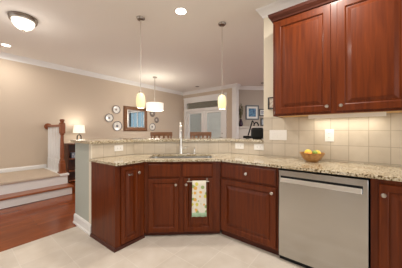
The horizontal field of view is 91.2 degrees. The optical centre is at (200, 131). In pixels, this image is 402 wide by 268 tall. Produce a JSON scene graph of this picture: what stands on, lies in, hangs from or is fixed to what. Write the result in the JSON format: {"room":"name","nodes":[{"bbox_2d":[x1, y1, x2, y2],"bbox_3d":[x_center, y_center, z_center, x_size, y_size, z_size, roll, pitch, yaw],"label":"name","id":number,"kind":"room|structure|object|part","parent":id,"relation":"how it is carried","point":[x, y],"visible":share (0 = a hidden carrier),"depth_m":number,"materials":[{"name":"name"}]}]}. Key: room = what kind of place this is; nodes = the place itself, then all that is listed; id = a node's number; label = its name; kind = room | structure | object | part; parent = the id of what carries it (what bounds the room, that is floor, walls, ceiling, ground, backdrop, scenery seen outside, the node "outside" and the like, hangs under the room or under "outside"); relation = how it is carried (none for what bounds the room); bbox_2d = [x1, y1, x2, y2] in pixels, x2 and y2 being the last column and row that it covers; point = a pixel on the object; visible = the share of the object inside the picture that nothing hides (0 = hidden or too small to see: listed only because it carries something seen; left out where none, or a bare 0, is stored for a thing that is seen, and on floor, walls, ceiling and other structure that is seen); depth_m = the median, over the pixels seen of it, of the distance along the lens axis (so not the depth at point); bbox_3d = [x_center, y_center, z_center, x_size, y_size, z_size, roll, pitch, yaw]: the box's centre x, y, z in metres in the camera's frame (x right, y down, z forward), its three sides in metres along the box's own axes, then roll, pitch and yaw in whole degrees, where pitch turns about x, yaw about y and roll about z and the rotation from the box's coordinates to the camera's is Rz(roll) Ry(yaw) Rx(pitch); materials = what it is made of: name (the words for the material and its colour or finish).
{"room":"kitchen","nodes":[
{"label":"kitchen","id":0,"kind":"room"},
{"bbox_2d":[0,181,75,251],"bbox_3d":[0.305,1.293,2.792,9.000,0.094,10.750,0,0,38],"label":"floor","id":1,"kind":"structure","parent":0,"point":[22,224],"depth_m":2.75,"materials":[{"name":"brown wood"}]},
{"bbox_2d":[0,168,73,208],"bbox_3d":[-4.468,1.051,2.592,1.380,0.378,4.495,0,0,38],"label":"stairs","id":2,"kind":"structure","parent":1,"relation":"on","point":[33,185],"depth_m":3.63,"materials":[{"name":"white paint"}]},
{"bbox_2d":[44,119,66,173],"bbox_3d":[-3.241,0.301,4.374,1.049,1.125,0.150,0,0,38],"label":"stair railing","id":3,"kind":"object","parent":2,"relation":"on","point":[55,147],"visible":1,"depth_m":4.24,"materials":[{"name":"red wood"}]},
{"bbox_3d":[-2.882,0.354,4.088,0.100,1.020,0.100,0,0,38],"label":"newel post","id":4,"kind":"part","parent":3,"relation":"part of","materials":[{"name":"red wood"}]},
{"bbox_2d":[64,143,74,182],"bbox_3d":[-3.070,0.770,5.125,0.365,0.940,0.820,0,0,38],"label":"bookcase","id":5,"kind":"object","parent":1,"relation":"on","point":[69,148],"visible":0.2,"depth_m":4.84,"materials":[{"name":"brown wood"}]},
{"bbox_3d":[-3.313,0.782,4.823,0.350,0.915,0.025,0,0,38],"label":"panel","id":6,"kind":"part","parent":5,"relation":"part of","materials":[{"name":"brown wood"}]},
{"bbox_3d":[-3.203,0.782,5.231,0.015,0.915,0.750,0,0,38],"label":"panel","id":7,"kind":"part","parent":5,"relation":"part of","materials":[{"name":"brown wood"}]},
{"bbox_2d":[73,125,84,139],"bbox_3d":[-3.097,0.072,5.006,0.270,0.455,0.270,0,0,38],"label":"table lamp","id":8,"kind":"object","parent":5,"relation":"on","point":[77,128],"visible":0.95,"depth_m":4.92,"materials":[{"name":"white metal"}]},
{"bbox_3d":[-3.097,-0.055,5.006,0.270,0.200,0.270,0,0,38],"label":"lamp shade","id":9,"kind":"part","parent":8,"relation":"part of","materials":[{"name":"white fabric"}]},
{"bbox_2d":[150,132,171,137],"bbox_3d":[-0.747,0.631,3.648,0.420,1.233,0.416,0,0,-7],"label":"bar stool","id":10,"kind":"object","parent":1,"relation":"on","point":[152,134],"visible":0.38,"depth_m":3.83,"materials":[{"name":"brown wood"}]},
{"bbox_3d":[-0.769,0.051,3.834,0.420,0.075,0.041,0,0,-6],"label":"rail","id":11,"kind":"part","parent":10,"relation":"part of","materials":[{"name":"brown wood"}]},
{"bbox_2d":[190,132,210,137],"bbox_3d":[0.015,0.631,3.648,0.420,1.233,0.416,0,0,-7],"label":"bar stool","id":12,"kind":"object","parent":1,"relation":"on","point":[198,134],"visible":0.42,"depth_m":3.83,"materials":[{"name":"brown wood"}]},
{"bbox_3d":[-0.006,0.051,3.834,0.420,0.075,0.041,0,0,-6],"label":"rail","id":13,"kind":"part","parent":12,"relation":"part of","materials":[{"name":"brown wood"}]},
{"bbox_2d":[0,58,182,168],"bbox_3d":[-3.596,-0.195,4.917,0.150,2.870,9.220,0,0,38],"label":"wall","id":14,"kind":"structure","parent":0,"point":[32,97],"depth_m":4.85,"materials":[{"name":"beige paint"}]},
{"bbox_2d":[0,164,46,172],"bbox_3d":[-5.036,0.823,2.971,0.018,0.085,4.380,0,0,38],"label":"baseboard","id":15,"kind":"structure","parent":14,"relation":"attached to","point":[4,170],"depth_m":4.34,"materials":[{"name":"white paint"}]},
{"bbox_2d":[105,114,112,121],"bbox_3d":[-2.730,-0.400,5.858,0.029,0.249,0.250,0,0,38],"label":"dish","id":16,"kind":"object","parent":14,"relation":"attached to","point":[109,117],"visible":1,"depth_m":5.87,"materials":[{"name":"white ceramic"}]},
{"bbox_2d":[112,105,119,113],"bbox_3d":[-2.593,-0.665,6.030,0.029,0.249,0.250,0,0,38],"label":"dish","id":17,"kind":"object","parent":14,"relation":"attached to","point":[116,109],"visible":1,"depth_m":6.04,"materials":[{"name":"white ceramic"}]},
{"bbox_2d":[113,121,121,130],"bbox_3d":[-2.571,-0.165,6.058,0.029,0.298,0.300,0,0,38],"label":"dish","id":18,"kind":"object","parent":14,"relation":"attached to","point":[117,125],"visible":1,"depth_m":6.06,"materials":[{"name":"white ceramic"}]},
{"bbox_2d":[0,52,240,95],"bbox_3d":[-2.509,-1.573,4.066,2.610,0.115,9.240,0,0,38],"label":"trim","id":19,"kind":"structure","parent":14,"relation":"attached to","point":[7,56],"depth_m":5.51,"materials":[{"name":"white paint"}]},
{"bbox_2d":[123,106,146,130],"bbox_3d":[-2.161,-0.410,6.561,0.045,0.800,0.880,0,0,38],"label":"wall mirror","id":20,"kind":"object","parent":14,"relation":"attached to","point":[134,118],"visible":0.97,"depth_m":6.51,"materials":[{"name":"brown wood"}]},
{"bbox_2d":[128,110,143,126],"bbox_3d":[-2.162,-0.410,6.563,0.004,0.530,0.610,0,0,38],"label":"mirror glass","id":21,"kind":"object","parent":20,"relation":"attached to","point":[135,117],"depth_m":6.55,"materials":[{"name":"blue mirror"}]},
{"bbox_2d":[149,123,155,130],"bbox_3d":[-1.753,-0.160,7.087,0.029,0.268,0.270,0,0,38],"label":"dish","id":22,"kind":"object","parent":14,"relation":"attached to","point":[152,126],"visible":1,"depth_m":7.10,"materials":[{"name":"white ceramic"}]},
{"bbox_2d":[0,0,277,91],"bbox_3d":[0.305,-1.680,2.792,9.000,0.100,10.750,0,0,38],"label":"ceiling","id":23,"kind":"structure","parent":0,"point":[185,52],"depth_m":3.50,"materials":[{"name":"white paint"}]},
{"bbox_2d":[7,11,37,31],"bbox_3d":[-2.550,-1.525,2.827,0.330,0.210,0.330,0,0,38],"label":"light","id":24,"kind":"object","parent":23,"relation":"attached to","point":[24,22],"visible":1,"depth_m":2.75,"materials":[{"name":"silver metal"}]},
{"bbox_3d":[-2.550,-1.514,2.827,0.264,0.124,0.264,0,0,38],"label":"lamp shade","id":25,"kind":"part","parent":24,"relation":"part of","materials":[{"name":"white glass"}]},
{"bbox_2d":[136,16,144,107],"bbox_3d":[-0.869,-0.983,2.835,0.132,1.295,0.132,0,0,-27],"label":"pendant light","id":26,"kind":"object","parent":23,"relation":"hanging from","point":[140,98],"visible":1,"depth_m":2.80,"materials":[{"name":"yellow glass"}]},
{"bbox_3d":[-0.869,-1.083,2.835,0.009,1.025,0.009,0,0,16],"label":"rod","id":27,"kind":"part","parent":26,"relation":"part of","materials":[{"name":"silver metal"}]},
{"bbox_3d":[-0.869,-0.442,2.835,0.132,0.214,0.132,0,0,38],"label":"lamp shade","id":28,"kind":"part","parent":26,"relation":"part of","materials":[{"name":"beige glass"}]},
{"bbox_2d":[146,76,163,111],"bbox_3d":[-1.386,-1.105,5.920,0.510,1.050,0.510,0,0,38],"label":"drum chandelier","id":29,"kind":"object","parent":23,"relation":"hanging from","point":[154,106],"visible":1,"depth_m":5.74,"materials":[{"name":"white fabric"}]},
{"bbox_3d":[-1.386,-0.738,5.920,0.510,0.215,0.510,0,0,38],"label":"lamp shade","id":30,"kind":"part","parent":29,"relation":"part of","materials":[{"name":"white fabric"}]},
{"bbox_2d":[174,7,187,14],"bbox_3d":[-0.272,-1.627,2.670,0.184,0.007,0.184,0,0,38],"label":"recessed light","id":31,"kind":"object","parent":23,"relation":"in","point":[178,10],"visible":1,"depth_m":2.66,"materials":[{"name":"white plastic"}]},
{"bbox_2d":[218,21,225,108],"bbox_3d":[0.319,-0.983,2.979,0.132,1.295,0.132,0,0,-27],"label":"pendant light","id":32,"kind":"object","parent":23,"relation":"hanging from","point":[222,99],"visible":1,"depth_m":2.93,"materials":[{"name":"yellow glass"}]},
{"bbox_3d":[0.319,-0.442,2.979,0.132,0.214,0.132,0,0,38],"label":"lamp shade","id":33,"kind":"part","parent":32,"relation":"part of","materials":[{"name":"beige glass"}]},
{"bbox_2d":[0,218,303,267],"bbox_3d":[-0.043,1.243,-0.158,5.870,0.006,5.700,0,0,38],"label":"floor tile","id":34,"kind":"structure","parent":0,"point":[73,247],"depth_m":1.98,"materials":[{"name":"beige tile"}]},
{"bbox_2d":[90,162,144,252],"bbox_3d":[-0.904,0.798,2.380,0.567,0.884,0.594,0,0,38],"label":"base cabinet","id":35,"kind":"object","parent":34,"relation":"on","point":[117,192],"visible":0.98,"depth_m":2.15,"materials":[{"name":"brown wood"}]},
{"bbox_3d":[-0.983,1.223,2.311,0.531,0.034,0.387,0,0,38],"label":"shoe moulding","id":36,"kind":"part","parent":35,"relation":"part of","materials":[{"name":"brown wood"}]},
{"bbox_3d":[-0.771,0.784,2.159,0.022,0.812,0.225,0,0,38],"label":"door","id":37,"kind":"part","parent":35,"relation":"part of","materials":[{"name":"brown wood"}]},
{"bbox_3d":[-0.767,0.784,2.155,0.012,0.704,0.117,0,0,38],"label":"raised panel","id":38,"kind":"part","parent":35,"relation":"part of","materials":[{"name":"brown wood"}]},
{"bbox_2d":[145,161,219,235],"bbox_3d":[-0.227,0.798,2.560,0.893,0.884,0.557,0,0,-3],"label":"base cabinet","id":39,"kind":"object","parent":34,"relation":"on","point":[168,193],"visible":0.96,"depth_m":2.31,"materials":[{"name":"brown wood"}]},
{"bbox_3d":[-0.439,0.868,2.312,0.351,0.625,0.022,0,0,-3],"label":"door","id":40,"kind":"part","parent":39,"relation":"part of","materials":[{"name":"brown wood"}]},
{"bbox_3d":[-0.439,0.868,2.307,0.227,0.501,0.012,0,0,-3],"label":"raised panel","id":41,"kind":"part","parent":39,"relation":"part of","materials":[{"name":"brown wood"}]},
{"bbox_3d":[-0.428,0.459,2.312,0.374,0.162,0.022,0,0,-3],"label":"false drawer","id":42,"kind":"part","parent":39,"relation":"part of","materials":[{"name":"brown wood"}]},
{"bbox_3d":[-0.040,0.459,2.332,0.356,0.162,0.022,0,0,-3],"label":"false drawer","id":43,"kind":"part","parent":39,"relation":"part of","materials":[{"name":"brown wood"}]},
{"bbox_3d":[-0.029,0.868,2.333,0.343,0.625,0.022,0,0,-3],"label":"door","id":44,"kind":"part","parent":39,"relation":"part of","materials":[{"name":"brown wood"}]},
{"bbox_3d":[-0.028,0.868,2.327,0.219,0.501,0.012,0,0,-3],"label":"raised panel","id":45,"kind":"part","parent":39,"relation":"part of","materials":[{"name":"brown wood"}]},
{"label":"towel bar","id":46,"kind":"object","parent":39,"relation":"hanging from","visible":0},
{"bbox_2d":[192,180,206,216],"bbox_3d":[-0.021,0.775,2.275,0.171,0.413,0.038,0,0,-3],"label":"dish towel","id":47,"kind":"object","parent":46,"relation":"hanging from","point":[198,187],"visible":1,"depth_m":2.26,"materials":[{"name":"fabric"}]},
{"bbox_2d":[220,161,280,255],"bbox_3d":[0.665,0.798,2.358,0.675,0.884,0.642,0,0,38],"label":"base cabinet","id":48,"kind":"object","parent":34,"relation":"on","point":[249,194],"visible":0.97,"depth_m":2.10,"materials":[{"name":"brown wood"}]},
{"bbox_3d":[0.488,0.858,2.134,0.495,0.457,0.012,0,0,38],"label":"raised panel","id":49,"kind":"part","parent":48,"relation":"part of","materials":[{"name":"brown wood"}]},
{"bbox_3d":[0.491,0.459,2.138,0.633,0.162,0.022,0,0,38],"label":"drawer","id":50,"kind":"part","parent":48,"relation":"part of","materials":[{"name":"brown wood"}]},
{"bbox_3d":[0.491,0.858,2.138,0.633,0.595,0.022,0,0,38],"label":"door","id":51,"kind":"part","parent":48,"relation":"part of","materials":[{"name":"brown wood"}]},
{"bbox_2d":[279,168,368,267],"bbox_3d":[1.187,0.804,1.921,0.664,0.872,0.637,0,0,38],"label":"dishwasher","id":52,"kind":"object","parent":34,"relation":"on","point":[324,217],"visible":0.98,"depth_m":1.68,"materials":[{"name":"silver metal"}]},
{"bbox_3d":[1.036,1.210,1.731,0.664,0.060,0.020,0,0,38],"label":"toe panel","id":53,"kind":"part","parent":52,"relation":"part of","materials":[{"name":"black plastic"}]},
{"bbox_3d":[0.990,0.462,1.685,0.602,0.043,0.023,0,0,38],"label":"handle","id":54,"kind":"part","parent":52,"relation":"part of","materials":[{"name":"silver metal"}]},
{"bbox_2d":[368,178,401,267],"bbox_3d":[1.761,0.798,1.486,0.750,0.884,0.642,0,0,38],"label":"base cabinet","id":55,"kind":"object","parent":34,"relation":"on","point":[385,196],"visible":0.98,"depth_m":1.44,"materials":[{"name":"brown wood"}]},
{"bbox_2d":[89,153,401,181],"bbox_3d":[0.615,0.340,1.801,3.679,0.030,1.594,0,0,38],"label":"countertop","id":56,"kind":"structure","parent":55,"relation":"on","point":[374,171],"depth_m":2.05,"materials":[{"name":"stone"}]},
{"bbox_2d":[152,156,210,157],"bbox_3d":[-0.257,0.425,2.588,0.840,0.140,0.443,0,0,-3],"label":"sink","id":57,"kind":"object","parent":56,"relation":"in","point":[160,156],"visible":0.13,"depth_m":2.79,"materials":[{"name":"grey metal"}]},
{"bbox_2d":[179,122,187,153],"bbox_3d":[-0.244,0.095,2.732,0.121,0.460,0.216,0,0,-3],"label":"faucet","id":58,"kind":"object","parent":56,"relation":"on","point":[180,123],"visible":1,"depth_m":2.68,"materials":[{"name":"silver metal"}]},
{"bbox_3d":[-0.281,0.035,2.728,0.031,0.340,0.202,0,0,-3],"label":"spout","id":59,"kind":"part","parent":58,"relation":"part of","materials":[{"name":"silver metal"}]},
{"bbox_2d":[299,151,324,161],"bbox_3d":[1.193,0.277,2.118,0.244,0.096,0.244,0,0,38],"label":"fruit bowl","id":60,"kind":"object","parent":56,"relation":"on","point":[308,157],"visible":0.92,"depth_m":2.04,"materials":[{"name":"brown wood"}]},
{"bbox_3d":[1.483,0.772,1.349,0.395,0.765,0.022,0,0,38],"label":"door","id":61,"kind":"part","parent":55,"relation":"part of","materials":[{"name":"brown wood"}]},
{"bbox_3d":[1.480,0.772,1.345,0.267,0.637,0.012,0,0,38],"label":"raised panel","id":62,"kind":"part","parent":55,"relation":"part of","materials":[{"name":"brown wood"}]},
{"bbox_2d":[75,143,263,221],"bbox_3d":[-0.405,0.695,2.865,2.632,1.090,0.762,0,0,-8],"label":"wall","id":63,"kind":"structure","parent":0,"point":[81,150],"depth_m":2.54,"materials":[{"name":"grey paint"}]},
{"bbox_2d":[73,213,90,235],"bbox_3d":[-1.345,1.175,2.736,0.532,0.130,0.592,0,0,38],"label":"baseboard","id":64,"kind":"structure","parent":63,"relation":"attached to","point":[78,221],"depth_m":2.49,"materials":[{"name":"white paint"}]},
{"bbox_2d":[89,144,91,223],"bbox_3d":[-1.328,0.627,2.366,0.065,0.955,0.010,0,0,38],"label":"trim","id":65,"kind":"structure","parent":63,"relation":"attached to","point":[90,145],"depth_m":2.35,"materials":[{"name":"beige paint"}]},
{"bbox_2d":[92,142,133,157],"bbox_3d":[-1.127,0.237,2.575,0.010,0.174,0.566,0,0,38],"label":"backsplash","id":66,"kind":"structure","parent":63,"relation":"attached to","point":[103,149],"depth_m":2.53,"materials":[{"name":"beige tile"}]},
{"bbox_2d":[114,145,122,150],"bbox_3d":[-1.088,0.223,2.609,0.009,0.078,0.122,0,0,38],"label":"wall plate","id":67,"kind":"object","parent":63,"relation":"attached to","point":[116,147],"visible":1,"depth_m":2.60,"materials":[{"name":"white plastic"}]},
{"bbox_2d":[70,138,262,143],"bbox_3d":[-0.365,0.132,2.974,2.861,0.034,1.044,0,0,-9],"label":"countertop","id":68,"kind":"structure","parent":63,"relation":"on","point":[116,140],"depth_m":2.80,"materials":[{"name":"stone"}]},
{"bbox_2d":[246,120,258,138],"bbox_3d":[0.820,-0.030,3.139,0.229,0.290,0.060,0,0,-13],"label":"desk lamp","id":69,"kind":"object","parent":68,"relation":"on","point":[252,120],"visible":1,"depth_m":3.13,"materials":[{"name":"black plastic"}]},
{"bbox_2d":[251,128,262,138],"bbox_3d":[0.837,0.030,2.931,0.180,0.170,0.110,0,0,18],"label":"smart speaker","id":70,"kind":"object","parent":68,"relation":"on","point":[256,133],"visible":0.87,"depth_m":2.88},
{"bbox_2d":[134,141,230,153],"bbox_3d":[-0.249,0.237,2.877,1.406,0.174,0.010,0,0,-6],"label":"backsplash","id":71,"kind":"structure","parent":63,"relation":"attached to","point":[204,146],"depth_m":2.87,"materials":[{"name":"beige tile"}]},
{"bbox_2d":[235,143,243,148],"bbox_3d":[0.557,0.214,2.861,0.135,0.082,0.009,0,0,38],"label":"wall plate","id":72,"kind":"object","parent":63,"relation":"attached to","point":[237,145],"visible":1,"depth_m":2.86,"materials":[{"name":"white plastic"}]},
{"bbox_2d":[189,100,217,137],"bbox_3d":[0.405,-0.250,10.309,2.800,3.020,0.100,0,0,38],"label":"wall","id":73,"kind":"structure","parent":0,"point":[195,119],"depth_m":10.72,"materials":[{"name":"grey paint"}]},
{"bbox_2d":[183,88,231,137],"bbox_3d":[0.253,-0.195,7.651,2.470,2.870,0.150,0,0,38],"label":"wall","id":74,"kind":"structure","parent":0,"point":[229,91],"depth_m":7.01,"materials":[{"name":"beige paint"}]},
{"bbox_2d":[184,92,226,137],"bbox_3d":[0.133,-0.070,7.701,2.100,2.620,0.161,0,0,38],"label":"door","id":75,"kind":"structure","parent":74,"relation":"in","point":[215,123],"depth_m":7.53,"materials":[{"name":"white paint"}]},
{"bbox_2d":[207,112,220,137],"bbox_3d":[0.493,0.130,7.427,0.625,1.660,0.004,0,0,38],"label":"roller blind","id":76,"kind":"object","parent":74,"relation":"attached to","point":[213,119],"depth_m":7.41,"materials":[{"name":"white fabric"}]},
{"bbox_2d":[232,86,238,137],"bbox_3d":[1.204,-0.195,6.895,0.160,2.870,0.190,0,0,38],"label":"trim","id":77,"kind":"structure","parent":74,"relation":"attached to","point":[235,91],"depth_m":6.83,"materials":[{"name":"white paint"}]},
{"bbox_2d":[239,90,263,126],"bbox_3d":[2.008,-0.195,7.296,1.952,2.870,0.141,0,0,-6],"label":"wall","id":78,"kind":"structure","parent":0,"point":[246,97],"depth_m":7.20,"materials":[{"name":"beige paint"}]},
{"bbox_2d":[239,126,262,138],"bbox_3d":[1.987,0.535,7.116,1.500,1.410,0.200,0,0,-6],"label":"fireplace mantel","id":79,"kind":"object","parent":78,"relation":"attached to","point":[243,130],"visible":0.12,"depth_m":7.02,"materials":[{"name":"white paint"}]},
{"bbox_2d":[239,104,242,125],"bbox_3d":[1.432,-0.587,7.035,0.170,0.834,0.194,0,0,38],"label":"vase","id":80,"kind":"object","parent":79,"relation":"on","point":[240,112],"visible":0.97,"depth_m":6.99,"materials":[{"name":"black ceramic"}]},
{"bbox_2d":[239,126,262,127],"bbox_3d":[1.987,-0.145,7.116,1.500,0.050,0.200,0,0,-6],"label":"shelf","id":81,"kind":"object","parent":79,"relation":"attached to","point":[239,126],"depth_m":6.98,"materials":[{"name":"grey paint"}]},
{"bbox_2d":[239,86,263,89],"bbox_3d":[4.287,-1.573,6.041,6.752,0.115,1.138,0,0,27],"label":"trim","id":82,"kind":"structure","parent":78,"relation":"attached to","point":[240,87],"depth_m":7.16,"materials":[{"name":"white paint"}]},
{"bbox_2d":[246,105,258,119],"bbox_3d":[1.873,-0.685,7.194,0.500,0.530,0.023,0,0,-6],"label":"picture frame","id":83,"kind":"object","parent":78,"relation":"attached to","point":[252,111],"visible":1,"depth_m":7.19,"materials":[{"name":"grey wood"}]},
{"bbox_2d":[249,108,255,116],"bbox_3d":[1.873,-0.685,7.194,0.270,0.300,0.002,0,0,-7],"label":"print","id":84,"kind":"object","parent":83,"relation":"attached to","point":[252,111],"depth_m":7.19},
{"bbox_2d":[259,109,263,115],"bbox_3d":[2.255,-0.690,7.238,0.240,0.260,0.022,0,0,-6],"label":"picture frame","id":85,"kind":"object","parent":78,"relation":"attached to","point":[261,111],"visible":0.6,"depth_m":7.23,"materials":[{"name":"grey"}]},
{"bbox_2d":[264,17,391,165],"bbox_3d":[2.452,-0.195,1.468,3.990,2.870,0.150,0,0,38],"label":"wall","id":86,"kind":"structure","parent":0,"point":[268,25],"depth_m":2.61,"materials":[{"name":"beige paint"}]},
{"bbox_2d":[231,141,262,154],"bbox_3d":[0.645,0.237,2.803,0.500,0.174,0.010,0,0,38],"label":"backsplash","id":87,"kind":"structure","parent":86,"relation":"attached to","point":[248,146],"depth_m":2.79,"materials":[{"name":"beige tile"}]},
{"bbox_2d":[254,144,263,149],"bbox_3d":[0.786,0.214,2.679,0.135,0.082,0.009,0,0,38],"label":"wall plate","id":88,"kind":"object","parent":86,"relation":"attached to","point":[256,146],"visible":1,"depth_m":2.67,"materials":[{"name":"white plastic"}]},
{"bbox_2d":[268,97,272,108],"bbox_3d":[0.936,-0.367,2.561,0.130,0.155,0.022,0,0,38],"label":"picture frame","id":89,"kind":"object","parent":86,"relation":"attached to","point":[270,99],"visible":0.5,"depth_m":2.58,"materials":[{"name":"grey"}]},
{"bbox_2d":[269,98,272,107],"bbox_3d":[0.939,-0.367,2.565,0.102,0.127,0.007,0,0,38],"label":"print","id":90,"kind":"object","parent":89,"relation":"attached to","point":[270,99],"depth_m":2.58},
{"bbox_2d":[269,130,286,139],"bbox_3d":[0.983,0.048,2.521,0.215,0.128,0.009,0,0,38],"label":"wall plate","id":91,"kind":"object","parent":86,"relation":"attached to","point":[273,134],"visible":1,"depth_m":2.52,"materials":[{"name":"white plastic"}]},
{"bbox_2d":[256,0,306,19],"bbox_3d":[2.396,-1.573,1.461,4.070,0.115,0.230,0,0,38],"label":"trim","id":92,"kind":"structure","parent":86,"relation":"attached to","point":[264,11],"depth_m":2.50,"materials":[{"name":"white paint"}]},
{"bbox_2d":[325,129,333,141],"bbox_3d":[1.418,0.046,2.176,0.084,0.136,0.009,0,0,38],"label":"wall plate","id":93,"kind":"object","parent":86,"relation":"attached to","point":[329,133],"visible":1,"depth_m":2.17,"materials":[{"name":"white plastic"}]},
{"bbox_2d":[263,113,401,165],"bbox_3d":[1.698,0.067,1.966,2.190,0.514,0.010,0,0,38],"label":"backsplash","id":94,"kind":"structure","parent":86,"relation":"attached to","point":[376,139],"depth_m":2.10,"materials":[{"name":"beige tile"}]},
{"bbox_2d":[268,0,401,117],"bbox_3d":[1.329,-0.745,2.021,1.166,1.150,0.382,0,0,38],"label":"upper cabinet","id":95,"kind":"object","parent":86,"relation":"attached to","point":[330,56],"visible":0.98,"depth_m":1.86,"materials":[{"name":"brown wood"}]},
{"bbox_3d":[1.038,-0.705,2.054,0.375,0.878,0.012,0,0,38],"label":"raised panel","id":96,"kind":"part","parent":95,"relation":"part of","materials":[{"name":"brown wood"}]},
{"bbox_3d":[1.331,-1.282,2.023,1.166,0.075,0.376,0,0,38],"label":"crown moulding","id":97,"kind":"part","parent":95,"relation":"part of","materials":[{"name":"brown wood"}]},
{"bbox_3d":[1.041,-0.705,2.058,0.527,1.030,0.022,0,0,38],"label":"door","id":98,"kind":"part","parent":95,"relation":"part of","materials":[{"name":"brown wood"}]},
{"bbox_2d":[308,112,385,118],"bbox_3d":[1.452,-0.155,2.002,0.620,0.038,0.140,0,0,38],"label":"light","id":99,"kind":"object","parent":95,"relation":"attached to","point":[371,114],"visible":0.98,"depth_m":1.92,"materials":[{"name":"white plastic"}]},
{"bbox_3d":[1.481,-0.705,1.709,0.500,1.030,0.022,0,0,38],"label":"door","id":100,"kind":"part","parent":95,"relation":"part of","materials":[{"name":"brown wood"}]},
{"bbox_3d":[1.477,-0.705,1.705,0.348,0.878,0.012,0,0,38],"label":"raised panel","id":101,"kind":"part","parent":95,"relation":"part of","materials":[{"name":"brown wood"}]}
]}

